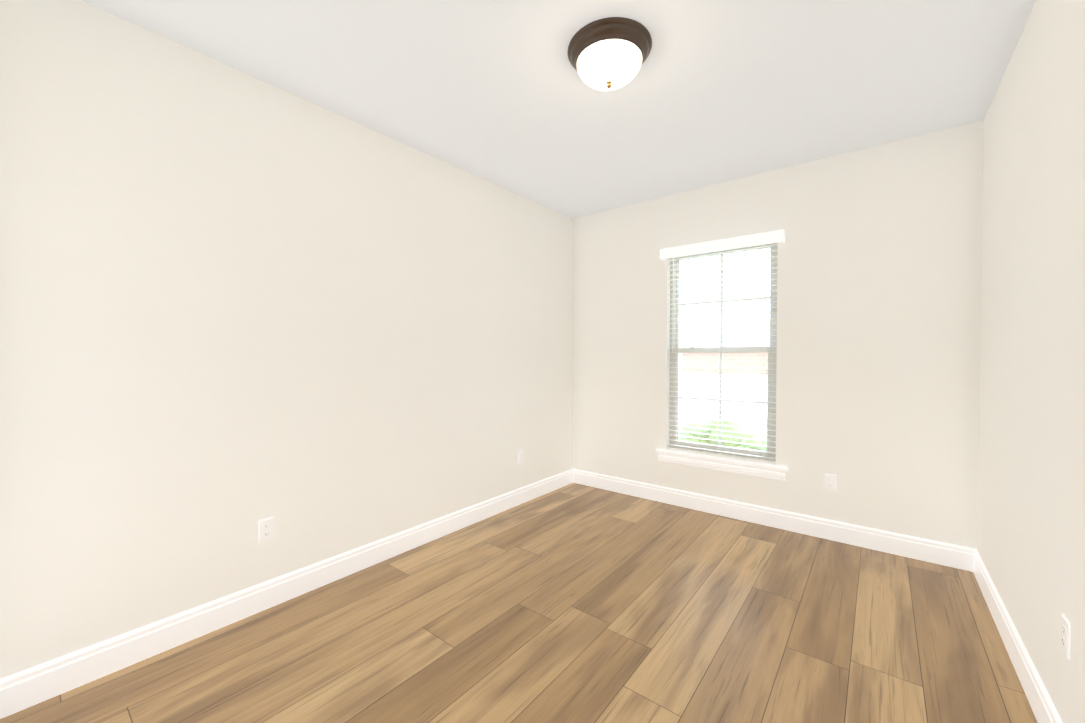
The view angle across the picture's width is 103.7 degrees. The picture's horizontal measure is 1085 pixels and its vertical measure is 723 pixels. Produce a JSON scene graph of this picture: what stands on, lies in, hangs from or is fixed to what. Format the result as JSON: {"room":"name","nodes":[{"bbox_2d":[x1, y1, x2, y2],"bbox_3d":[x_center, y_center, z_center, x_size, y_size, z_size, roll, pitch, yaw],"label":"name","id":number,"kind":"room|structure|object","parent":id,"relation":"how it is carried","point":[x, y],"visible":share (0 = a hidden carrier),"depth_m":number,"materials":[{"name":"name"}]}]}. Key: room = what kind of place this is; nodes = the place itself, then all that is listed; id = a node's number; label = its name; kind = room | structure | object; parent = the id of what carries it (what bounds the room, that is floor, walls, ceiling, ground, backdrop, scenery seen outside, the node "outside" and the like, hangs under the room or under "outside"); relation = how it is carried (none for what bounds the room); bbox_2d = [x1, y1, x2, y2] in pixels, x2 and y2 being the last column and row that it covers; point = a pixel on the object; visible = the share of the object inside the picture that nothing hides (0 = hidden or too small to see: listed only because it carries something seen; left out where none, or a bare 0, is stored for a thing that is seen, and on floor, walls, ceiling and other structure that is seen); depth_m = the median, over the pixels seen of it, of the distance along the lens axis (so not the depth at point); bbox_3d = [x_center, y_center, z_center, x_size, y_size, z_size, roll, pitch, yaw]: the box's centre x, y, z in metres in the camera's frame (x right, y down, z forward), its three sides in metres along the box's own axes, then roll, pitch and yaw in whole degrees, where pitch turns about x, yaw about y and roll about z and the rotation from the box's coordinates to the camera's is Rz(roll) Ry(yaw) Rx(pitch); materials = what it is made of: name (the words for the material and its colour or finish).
{"room":"empty bedroom","nodes":[
{"label":"empty bedroom","id":0,"kind":"room"},
{"bbox_2d":[0,0,572,678],"bbox_3d":[-0.917,-0.095,2.995,0.140,2.740,4.076,1,1,38],"label":"wall","id":1,"kind":"structure","parent":0,"point":[236,306],"depth_m":2.07,"materials":[{"name":"paint"}]},
{"bbox_2d":[258,517,273,542],"bbox_3d":[-1.444,0.877,2.229,0.007,0.118,0.072,1,1,38],"label":"electrical outlet","id":2,"kind":"object","parent":1,"relation":"attached to","point":[266,529],"visible":1,"depth_m":2.23,"materials":[{"name":"white plastic"}]},
{"bbox_2d":[0,469,572,718],"bbox_3d":[-0.856,1.205,2.968,0.015,0.140,3.796,1,1,38],"label":"baseboard","id":3,"kind":"structure","parent":1,"relation":"attached to","point":[29,687],"depth_m":2.07,"materials":[{"name":"white wood"}]},
{"bbox_2d":[518,450,522,464],"bbox_3d":[-0.196,0.848,3.800,0.007,0.118,0.072,1,1,38],"label":"electrical outlet","id":4,"kind":"object","parent":1,"relation":"attached to","point":[520,457],"visible":1,"depth_m":3.80,"materials":[{"name":"white plastic"}]},
{"bbox_2d":[0,483,1037,722],"bbox_3d":[0.306,1.320,2.047,3.263,0.060,4.076,1,1,38],"label":"floor","id":5,"kind":"structure","parent":0,"point":[574,603],"depth_m":1.98,"materials":[{"name":"brown wood"}]},
{"bbox_2d":[82,0,1035,218],"bbox_3d":[0.306,-1.480,2.002,3.263,0.060,4.076,1,1,38],"label":"ceiling","id":6,"kind":"structure","parent":0,"point":[501,93],"depth_m":2.16,"materials":[{"name":"paint"}]},
{"bbox_2d":[567,17,651,90],"bbox_3d":[0.309,-1.361,1.976,0.386,0.175,0.386,1,1,38],"label":"ceiling light","id":7,"kind":"object","parent":6,"relation":"attached to","point":[609,54],"visible":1,"depth_m":1.88,"materials":[{"name":"white glass"}]},
{"bbox_2d":[573,120,983,548],"bbox_3d":[1.530,-0.105,3.566,2.983,2.740,0.140,1,1,38],"label":"wall","id":8,"kind":"structure","parent":0,"point":[879,253],"depth_m":3.02,"materials":[{"name":"paint"}]},
{"bbox_2d":[659,453,784,480],"bbox_3d":[1.448,0.857,3.545,1.004,0.080,0.019,1,1,38],"label":"apron","id":9,"kind":"object","parent":8,"relation":"attached to","point":[735,468],"visible":0.89,"depth_m":3.50,"materials":[{"name":"white wood"}]},
{"bbox_2d":[656,449,787,471],"bbox_3d":[1.466,0.803,3.568,1.046,0.026,0.109,1,1,38],"label":"window sill","id":10,"kind":"structure","parent":8,"relation":"attached to","point":[726,460],"depth_m":3.48,"materials":[{"name":"white wood"}]},
{"bbox_2d":[660,229,784,464],"bbox_3d":[1.456,-0.104,3.530,0.962,1.783,0.132,1,1,38],"label":"window blind","id":11,"kind":"object","parent":8,"relation":"attached to","point":[770,237],"visible":0.96,"depth_m":3.51,"materials":[{"name":"white plastic"}]},
{"bbox_2d":[669,243,777,460],"bbox_3d":[1.521,-0.098,3.624,0.874,1.775,0.100,1,1,38],"label":"window","id":12,"kind":"structure","parent":8,"relation":"in","point":[677,350],"depth_m":3.61,"materials":[{"name":"white plastic"}]},
{"bbox_2d":[573,469,975,571],"bbox_3d":[1.481,1.196,3.526,2.983,0.140,0.015,1,1,38],"label":"baseboard","id":13,"kind":"structure","parent":8,"relation":"attached to","point":[945,554],"depth_m":3.18,"materials":[{"name":"white wood"}]},
{"bbox_2d":[825,474,836,491],"bbox_3d":[2.069,0.864,3.059,0.072,0.118,0.007,1,1,38],"label":"electrical outlet","id":14,"kind":"object","parent":8,"relation":"attached to","point":[830,482],"visible":1,"depth_m":3.06,"materials":[{"name":"white plastic"}]},
{"bbox_2d":[977,0,1084,722],"bbox_3d":[1.529,-0.064,1.054,0.140,2.740,4.076,1,1,38],"label":"wall","id":15,"kind":"structure","parent":0,"point":[1031,504],"depth_m":1.62,"materials":[{"name":"paint"}]},
{"bbox_2d":[973,549,1062,722],"bbox_3d":[1.468,1.235,1.123,0.015,0.140,3.796,1,1,38],"label":"baseboard","id":16,"kind":"structure","parent":15,"relation":"attached to","point":[1040,701],"depth_m":1.78,"materials":[{"name":"white wood"}]},
{"bbox_2d":[1060,613,1070,660],"bbox_3d":[1.662,0.871,1.355,0.007,0.118,0.072,1,1,38],"label":"electrical outlet","id":17,"kind":"object","parent":15,"relation":"attached to","point":[1065,645],"visible":0.98,"depth_m":1.34,"materials":[{"name":"white plastic"}]},
{"label":"outside","id":18,"kind":"structure","parent":0,"visible":0},
{"bbox_2d":[679,364,766,436],"bbox_3d":[19.334,1.154,44.511,120.000,0.300,86.060,1,1,38],"label":"ground","id":19,"kind":"structure","parent":18,"point":[754,420],"depth_m":12.05,"materials":[{"name":"white"}]},
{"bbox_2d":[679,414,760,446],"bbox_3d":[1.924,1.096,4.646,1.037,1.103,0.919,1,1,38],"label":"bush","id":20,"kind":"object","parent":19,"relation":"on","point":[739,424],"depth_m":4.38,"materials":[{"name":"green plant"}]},
{"bbox_2d":[679,373,766,415],"bbox_3d":[6.920,1.247,28.868,120.000,0.020,27.000,1,1,38],"label":"street","id":21,"kind":"structure","parent":19,"relation":"on","point":[731,379],"depth_m":20.20,"materials":[{"name":"white"}]},
{"bbox_2d":[682,353,767,372],"bbox_3d":[27.081,-0.181,45.082,20.600,2.350,11.500,1,1,38],"label":"house","id":22,"kind":"structure","parent":19,"relation":"on","point":[729,360],"depth_m":44.04,"materials":[{"name":"white"}]},
{"bbox_2d":[682,320,769,347],"bbox_3d":[27.081,-2.980,45.037,21.600,3.250,12.500,1,1,38],"label":"roof","id":23,"kind":"structure","parent":22,"relation":"on","point":[755,335],"depth_m":45.46,"materials":[{"name":"white"}]},
{"bbox_2d":[736,434,766,450],"bbox_3d":[2.158,1.175,4.123,0.912,0.963,0.748,1,1,38],"label":"bush","id":24,"kind":"object","parent":19,"relation":"on","point":[751,446],"depth_m":4.05,"materials":[{"name":"green plant"}]}
]}

